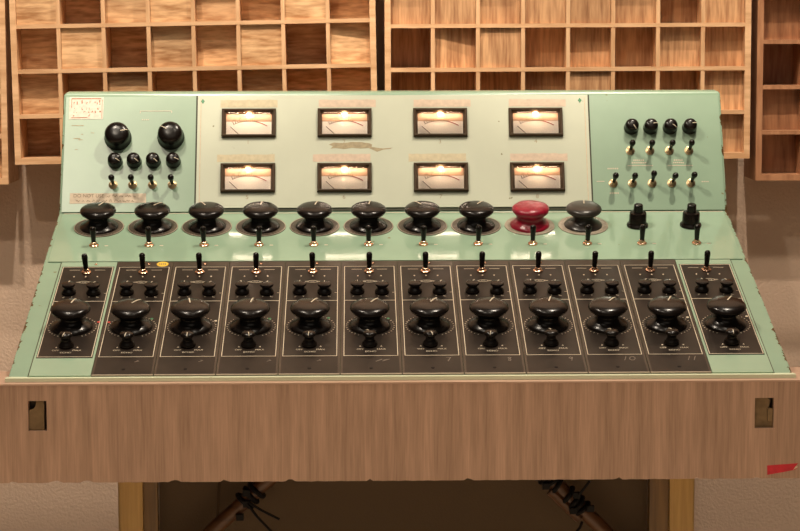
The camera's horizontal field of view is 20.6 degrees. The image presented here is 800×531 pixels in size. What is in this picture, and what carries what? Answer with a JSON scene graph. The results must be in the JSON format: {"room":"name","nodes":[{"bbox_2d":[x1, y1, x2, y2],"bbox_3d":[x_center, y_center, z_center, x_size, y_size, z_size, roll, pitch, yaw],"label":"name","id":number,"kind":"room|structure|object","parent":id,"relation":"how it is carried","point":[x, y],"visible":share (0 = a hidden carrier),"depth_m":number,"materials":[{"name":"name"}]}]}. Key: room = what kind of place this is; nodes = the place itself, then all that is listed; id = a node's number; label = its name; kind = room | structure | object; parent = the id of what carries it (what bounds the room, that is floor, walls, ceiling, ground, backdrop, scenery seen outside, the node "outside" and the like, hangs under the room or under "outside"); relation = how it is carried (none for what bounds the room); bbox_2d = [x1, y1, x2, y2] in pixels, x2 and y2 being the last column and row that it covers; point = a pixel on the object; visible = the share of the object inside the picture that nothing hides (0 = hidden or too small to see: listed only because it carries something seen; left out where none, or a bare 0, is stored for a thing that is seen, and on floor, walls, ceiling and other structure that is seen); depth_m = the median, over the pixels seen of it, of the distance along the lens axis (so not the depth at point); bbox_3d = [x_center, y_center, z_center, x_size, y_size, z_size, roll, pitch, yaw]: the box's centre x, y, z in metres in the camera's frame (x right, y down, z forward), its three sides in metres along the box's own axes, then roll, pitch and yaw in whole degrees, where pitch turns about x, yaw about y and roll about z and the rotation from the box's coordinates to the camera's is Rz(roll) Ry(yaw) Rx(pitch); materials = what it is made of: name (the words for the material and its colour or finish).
{"room":"control room","nodes":[
{"label":"control room","id":0,"kind":"room"},
{"bbox_2d":[0,0,799,530],"bbox_3d":[-0.021,-0.823,4.341,6.000,3.600,0.100,0,6,-1],"label":"wall","id":1,"kind":"structure","parent":0,"point":[764,216],"depth_m":4.39,"materials":[{"name":"beige paint"}]},
{"bbox_2d":[0,0,18,183],"bbox_3d":[-0.929,-0.422,4.248,0.354,0.524,0.129,0,6,-1],"label":"acoustic panel","id":2,"kind":"object","parent":1,"relation":"in","point":[9,173],"visible":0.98,"depth_m":4.21,"materials":[{"name":"brown wood"}]},
{"bbox_2d":[9,0,376,164],"bbox_3d":[-0.395,-0.468,4.255,0.696,0.524,0.129,-1,6,-1],"label":"acoustic panel","id":3,"kind":"object","parent":1,"relation":"in","point":[59,47],"visible":0.62,"depth_m":4.22,"materials":[{"name":"brown wood"}]},
{"bbox_2d":[384,0,750,158],"bbox_3d":[0.320,-0.466,4.269,0.702,0.513,0.129,0,6,-1],"label":"acoustic panel","id":4,"kind":"object","parent":1,"relation":"in","point":[429,44],"visible":0.57,"depth_m":4.23,"materials":[{"name":"brown wood"}]},
{"bbox_2d":[744,0,799,180],"bbox_3d":[0.861,-0.436,4.284,0.354,0.532,0.129,0,6,-1],"label":"acoustic panel","id":5,"kind":"object","parent":1,"relation":"in","point":[775,24],"visible":0.99,"depth_m":4.26,"materials":[{"name":"brown wood"}]},
{"bbox_3d":[0.036,1.291,1.934,6.000,0.100,5.330,0,6,-1],"label":"floor","id":6,"kind":"structure","parent":0,"visible":0},
{"bbox_2d":[0,367,799,530],"bbox_3d":[-0.004,0.590,3.760,1.480,0.912,0.771,0,6,-1],"label":"console desk","id":7,"kind":"object","parent":6,"relation":"on","point":[324,455],"visible":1,"depth_m":3.34,"materials":[{"name":"brown wood"}]},
{"bbox_2d":[216,482,220,516],"bbox_3d":[-0.295,0.295,3.636,0.011,0.256,0.069,0,6,6],"label":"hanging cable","id":8,"kind":"object","parent":7,"relation":"hanging from","point":[219,483],"visible":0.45,"depth_m":3.61,"materials":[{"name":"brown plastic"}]},
{"bbox_2d":[235,482,279,530],"bbox_3d":[-0.228,0.408,3.614,0.086,0.108,0.045,0,6,-1],"label":"cable tie","id":9,"kind":"object","parent":7,"relation":"attached to","point":[246,492],"visible":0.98,"depth_m":3.60,"materials":[{"name":"black plastic"}]},
{"bbox_2d":[5,90,795,381],"bbox_3d":[-0.005,-0.075,3.710,1.204,0.420,0.772,0,6,-1],"label":"mixing console","id":10,"kind":"object","parent":7,"relation":"on","point":[449,175],"visible":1,"depth_m":3.96,"materials":[{"name":"green metal"}]},
{"bbox_2d":[29,253,116,376],"bbox_3d":[-0.523,0.072,3.542,0.094,0.155,0.404,0,6,-1],"label":"module","id":11,"kind":"object","parent":10,"relation":"on","point":[68,342],"visible":1,"depth_m":3.48,"materials":[{"name":"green metal"}]},
{"bbox_2d":[81,253,90,274],"bbox_3d":[-0.526,-0.003,3.689,0.016,0.036,0.024,0,6,-1],"label":"toggle switch","id":12,"kind":"object","parent":11,"relation":"attached to","point":[85,269],"depth_m":3.69,"materials":[{"name":"black plastic"}]},
{"bbox_2d":[71,98,102,117],"bbox_3d":[-0.569,-0.286,3.998,0.056,0.039,0.001,0,-19,-1],"label":"label","id":13,"kind":"object","parent":10,"relation":"attached to","point":[72,98],"depth_m":4.00,"materials":[{"name":"beige paper"}]},
{"bbox_2d":[89,226,98,247],"bbox_3d":[-0.529,-0.050,3.796,0.016,0.037,0.022,0,6,-1],"label":"toggle switch","id":14,"kind":"object","parent":10,"relation":"attached to","point":[93,242],"depth_m":3.79,"materials":[{"name":"black plastic"}]},
{"bbox_2d":[108,174,117,188],"bbox_3d":[-0.515,-0.150,3.937,0.016,0.028,0.034,0,6,-1],"label":"toggle switch","id":15,"kind":"object","parent":10,"relation":"attached to","point":[112,178],"depth_m":3.95,"materials":[{"name":"black plastic"}]},
{"bbox_2d":[91,253,172,376],"bbox_3d":[-0.428,0.071,3.544,0.094,0.156,0.404,0,6,-1],"label":"module","id":16,"kind":"object","parent":10,"relation":"on","point":[132,326],"visible":1,"depth_m":3.48,"materials":[{"name":"black metal"}]},
{"bbox_2d":[138,253,147,274],"bbox_3d":[-0.432,-0.004,3.692,0.016,0.037,0.020,0,6,-1],"label":"toggle switch","id":17,"kind":"object","parent":16,"relation":"attached to","point":[142,269],"depth_m":3.69,"materials":[{"name":"black plastic"}]},
{"bbox_2d":[128,174,136,188],"bbox_3d":[-0.480,-0.150,3.938,0.016,0.028,0.034,0,6,-1],"label":"toggle switch","id":18,"kind":"object","parent":10,"relation":"attached to","point":[132,178],"depth_m":3.95,"materials":[{"name":"black plastic"}]},
{"bbox_2d":[144,226,153,247],"bbox_3d":[-0.434,-0.050,3.797,0.016,0.037,0.022,0,6,-1],"label":"toggle switch","id":19,"kind":"object","parent":10,"relation":"attached to","point":[148,242],"depth_m":3.80,"materials":[{"name":"black plastic"}]},
{"bbox_2d":[148,174,156,188],"bbox_3d":[-0.445,-0.150,3.938,0.016,0.028,0.034,0,6,-1],"label":"toggle switch","id":20,"kind":"object","parent":10,"relation":"attached to","point":[152,178],"depth_m":3.95,"materials":[{"name":"black plastic"}]},
{"bbox_2d":[168,174,176,188],"bbox_3d":[-0.409,-0.150,3.939,0.016,0.028,0.034,0,6,-1],"label":"toggle switch","id":21,"kind":"object","parent":10,"relation":"attached to","point":[172,178],"depth_m":3.95,"materials":[{"name":"black plastic"}]},
{"bbox_2d":[154,252,228,375],"bbox_3d":[-0.333,0.071,3.546,0.094,0.156,0.404,0,6,-1],"label":"module","id":22,"kind":"object","parent":10,"relation":"on","point":[192,322],"visible":1,"depth_m":3.49,"materials":[{"name":"black metal"}]},
{"bbox_2d":[195,252,204,274],"bbox_3d":[-0.337,-0.004,3.694,0.016,0.037,0.020,0,6,-1],"label":"toggle switch","id":23,"kind":"object","parent":22,"relation":"attached to","point":[199,269],"depth_m":3.69,"materials":[{"name":"black plastic"}]},
{"bbox_2d":[199,226,208,246],"bbox_3d":[-0.339,-0.050,3.799,0.016,0.037,0.022,0,6,-1],"label":"toggle switch","id":24,"kind":"object","parent":10,"relation":"attached to","point":[203,242],"depth_m":3.80,"materials":[{"name":"black plastic"}]},
{"bbox_2d":[216,252,284,375],"bbox_3d":[-0.238,0.071,3.548,0.094,0.156,0.404,0,6,-1],"label":"module","id":25,"kind":"object","parent":10,"relation":"on","point":[251,324],"visible":1,"depth_m":3.49,"materials":[{"name":"black metal"}]},
{"bbox_2d":[251,252,260,273],"bbox_3d":[-0.242,-0.004,3.696,0.016,0.037,0.020,0,6,-1],"label":"toggle switch","id":26,"kind":"object","parent":25,"relation":"attached to","point":[256,269],"depth_m":3.69,"materials":[{"name":"black plastic"}]},
{"bbox_2d":[254,226,263,246],"bbox_3d":[-0.244,-0.051,3.801,0.016,0.037,0.022,0,6,-1],"label":"toggle switch","id":27,"kind":"object","parent":10,"relation":"attached to","point":[258,242],"depth_m":3.80,"materials":[{"name":"black plastic"}]},
{"bbox_2d":[278,252,340,375],"bbox_3d":[-0.143,0.070,3.550,0.094,0.156,0.404,0,6,-1],"label":"module","id":28,"kind":"object","parent":10,"relation":"on","point":[310,328],"visible":1,"depth_m":3.49,"materials":[{"name":"black metal"}]},
{"bbox_2d":[308,252,317,273],"bbox_3d":[-0.147,-0.005,3.698,0.016,0.037,0.020,0,6,-1],"label":"toggle switch","id":29,"kind":"object","parent":28,"relation":"attached to","point":[312,268],"depth_m":3.69,"materials":[{"name":"black plastic"}]},
{"bbox_2d":[309,226,318,246],"bbox_3d":[-0.149,-0.051,3.803,0.016,0.037,0.022,0,6,-1],"label":"toggle switch","id":30,"kind":"object","parent":10,"relation":"attached to","point":[313,241],"depth_m":3.80,"materials":[{"name":"black plastic"}]},
{"bbox_2d":[364,225,372,246],"bbox_3d":[-0.054,-0.051,3.805,0.016,0.037,0.022,0,6,-1],"label":"toggle switch","id":31,"kind":"object","parent":10,"relation":"attached to","point":[368,241],"depth_m":3.80,"materials":[{"name":"black plastic"}]},
{"bbox_2d":[341,252,401,374],"bbox_3d":[-0.048,0.070,3.551,0.094,0.156,0.404,0,6,-1],"label":"module","id":32,"kind":"object","parent":10,"relation":"on","point":[370,324],"visible":1,"depth_m":3.49,"materials":[{"name":"black metal"}]},
{"bbox_2d":[364,252,373,273],"bbox_3d":[-0.052,-0.005,3.700,0.016,0.037,0.020,0,6,-1],"label":"toggle switch","id":33,"kind":"object","parent":32,"relation":"attached to","point":[369,268],"depth_m":3.70,"materials":[{"name":"black plastic"}]},
{"bbox_2d":[419,225,427,245],"bbox_3d":[0.041,-0.052,3.807,0.016,0.037,0.022,0,6,-1],"label":"toggle switch","id":34,"kind":"object","parent":10,"relation":"attached to","point":[423,241],"depth_m":3.80,"materials":[{"name":"black plastic"}]},
{"bbox_2d":[397,251,463,374],"bbox_3d":[0.047,0.069,3.553,0.094,0.156,0.404,0,6,-1],"label":"module","id":35,"kind":"object","parent":10,"relation":"on","point":[429,322],"visible":1,"depth_m":3.50,"materials":[{"name":"black metal"}]},
{"bbox_2d":[421,251,429,273],"bbox_3d":[0.043,-0.006,3.702,0.016,0.037,0.020,0,6,-1],"label":"toggle switch","id":36,"kind":"object","parent":35,"relation":"attached to","point":[425,268],"depth_m":3.70,"materials":[{"name":"black plastic"}]},
{"bbox_2d":[473,225,482,245],"bbox_3d":[0.135,-0.052,3.809,0.016,0.037,0.022,0,6,-1],"label":"toggle switch","id":37,"kind":"object","parent":10,"relation":"attached to","point":[478,241],"depth_m":3.81,"materials":[{"name":"black plastic"}]},
{"bbox_2d":[453,251,525,374],"bbox_3d":[0.141,0.069,3.555,0.094,0.156,0.404,0,6,-1],"label":"module","id":38,"kind":"object","parent":10,"relation":"on","point":[489,328],"visible":1,"depth_m":3.50,"materials":[{"name":"black metal"}]},
{"bbox_2d":[477,251,486,272],"bbox_3d":[0.138,-0.006,3.704,0.016,0.037,0.020,0,6,-1],"label":"toggle switch","id":39,"kind":"object","parent":38,"relation":"attached to","point":[481,268],"depth_m":3.70,"materials":[{"name":"black plastic"}]},
{"bbox_2d":[528,225,537,245],"bbox_3d":[0.230,-0.053,3.811,0.016,0.037,0.022,0,6,-1],"label":"toggle switch","id":40,"kind":"object","parent":10,"relation":"attached to","point":[533,241],"depth_m":3.81,"materials":[{"name":"black plastic"}]},
{"bbox_2d":[509,251,587,373],"bbox_3d":[0.236,0.069,3.557,0.094,0.156,0.404,0,6,-1],"label":"module","id":41,"kind":"object","parent":10,"relation":"on","point":[548,326],"visible":1,"depth_m":3.50,"materials":[{"name":"black metal"}]},
{"bbox_2d":[533,251,542,272],"bbox_3d":[0.233,-0.006,3.706,0.016,0.037,0.020,0,6,-1],"label":"toggle switch","id":42,"kind":"object","parent":41,"relation":"attached to","point":[538,267],"depth_m":3.70,"materials":[{"name":"black plastic"}]},
{"bbox_2d":[583,224,591,245],"bbox_3d":[0.325,-0.053,3.813,0.016,0.037,0.022,0,6,-1],"label":"toggle switch","id":43,"kind":"object","parent":10,"relation":"attached to","point":[587,241],"depth_m":3.81,"materials":[{"name":"black plastic"}]},
{"bbox_2d":[564,251,649,373],"bbox_3d":[0.331,0.068,3.559,0.094,0.156,0.404,0,6,-1],"label":"module","id":44,"kind":"object","parent":10,"relation":"on","point":[608,329],"visible":1,"depth_m":3.50,"materials":[{"name":"black metal"}]},
{"bbox_2d":[589,251,598,272],"bbox_3d":[0.328,-0.007,3.708,0.016,0.037,0.020,0,6,-1],"label":"toggle switch","id":45,"kind":"object","parent":44,"relation":"attached to","point":[594,267],"depth_m":3.70,"materials":[{"name":"black plastic"}]},
{"bbox_2d":[609,172,618,187],"bbox_3d":[0.385,-0.154,3.955,0.016,0.029,0.033,0,6,-1],"label":"toggle switch","id":46,"kind":"object","parent":10,"relation":"attached to","point":[613,176],"depth_m":3.97,"materials":[{"name":"black"}]},
{"bbox_2d":[626,140,635,154],"bbox_3d":[0.418,-0.214,3.976,0.016,0.029,0.033,0,6,-1],"label":"toggle switch","id":47,"kind":"object","parent":10,"relation":"attached to","point":[630,144],"depth_m":3.99,"materials":[{"name":"black"}]},
{"bbox_2d":[628,172,637,187],"bbox_3d":[0.419,-0.154,3.956,0.016,0.029,0.034,0,6,-1],"label":"toggle switch","id":48,"kind":"object","parent":10,"relation":"attached to","point":[632,176],"depth_m":3.97,"materials":[{"name":"black"}]},
{"bbox_2d":[637,224,646,245],"bbox_3d":[0.420,-0.054,3.815,0.016,0.037,0.022,0,6,-1],"label":"toggle switch","id":49,"kind":"object","parent":10,"relation":"attached to","point":[642,240],"depth_m":3.81,"materials":[{"name":"black plastic"}]},
{"bbox_2d":[646,139,654,154],"bbox_3d":[0.454,-0.214,3.977,0.016,0.029,0.033,0,6,-1],"label":"toggle switch","id":50,"kind":"object","parent":10,"relation":"attached to","point":[650,143],"depth_m":3.99,"materials":[{"name":"black"}]},
{"bbox_2d":[648,170,656,186],"bbox_3d":[0.455,-0.156,3.958,0.016,0.032,0.031,0,6,-1],"label":"toggle switch","id":51,"kind":"object","parent":10,"relation":"attached to","point":[652,174],"depth_m":3.97,"materials":[{"name":"black"}]},
{"bbox_2d":[620,250,711,373],"bbox_3d":[0.426,0.068,3.561,0.094,0.156,0.404,0,6,-1],"label":"module","id":52,"kind":"object","parent":10,"relation":"on","point":[669,334],"visible":1,"depth_m":3.50,"materials":[{"name":"black metal"}]},
{"bbox_2d":[645,250,654,272],"bbox_3d":[0.422,-0.007,3.709,0.016,0.037,0.020,0,6,-1],"label":"toggle switch","id":53,"kind":"object","parent":52,"relation":"attached to","point":[650,267],"depth_m":3.71,"materials":[{"name":"black plastic"}]},
{"bbox_2d":[665,139,675,154],"bbox_3d":[0.489,-0.214,3.978,0.016,0.029,0.033,0,6,-1],"label":"toggle switch","id":54,"kind":"object","parent":10,"relation":"attached to","point":[670,144],"depth_m":3.99,"materials":[{"name":"black"}]},
{"bbox_2d":[667,172,678,186],"bbox_3d":[0.491,-0.154,3.957,0.017,0.029,0.034,0,6,-1],"label":"toggle switch","id":55,"kind":"object","parent":10,"relation":"attached to","point":[672,177],"depth_m":3.97,"materials":[{"name":"black"}]},
{"bbox_2d":[684,139,694,154],"bbox_3d":[0.524,-0.214,3.978,0.016,0.029,0.033,0,6,-1],"label":"toggle switch","id":56,"kind":"object","parent":10,"relation":"attached to","point":[689,144],"depth_m":3.99,"materials":[{"name":"black"}]},
{"bbox_2d":[686,171,697,186],"bbox_3d":[0.526,-0.155,3.958,0.017,0.030,0.033,0,6,-1],"label":"toggle switch","id":57,"kind":"object","parent":10,"relation":"attached to","point":[691,176],"depth_m":3.97,"materials":[{"name":"black"}]},
{"bbox_2d":[692,224,700,244],"bbox_3d":[0.515,-0.054,3.817,0.016,0.037,0.022,0,6,-1],"label":"toggle switch","id":58,"kind":"object","parent":10,"relation":"attached to","point":[696,240],"depth_m":3.81,"materials":[{"name":"black plastic"}]},
{"bbox_2d":[675,250,772,372],"bbox_3d":[0.521,0.067,3.563,0.094,0.156,0.404,0,6,-1],"label":"module","id":59,"kind":"object","parent":10,"relation":"on","point":[729,335],"visible":1,"depth_m":3.50,"materials":[{"name":"green metal"}]},
{"bbox_2d":[701,250,710,271],"bbox_3d":[0.517,-0.008,3.711,0.016,0.037,0.020,0,6,-1],"label":"toggle switch","id":60,"kind":"object","parent":59,"relation":"attached to","point":[706,267],"depth_m":3.71,"materials":[{"name":"black plastic"}]},
{"bbox_2d":[535,479,593,530],"bbox_3d":[0.270,0.383,3.622,0.097,0.119,0.044,0,6,-1],"label":"cable tie","id":61,"kind":"object","parent":7,"relation":"attached to","point":[579,499],"visible":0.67,"depth_m":3.61,"materials":[{"name":"black plastic"}]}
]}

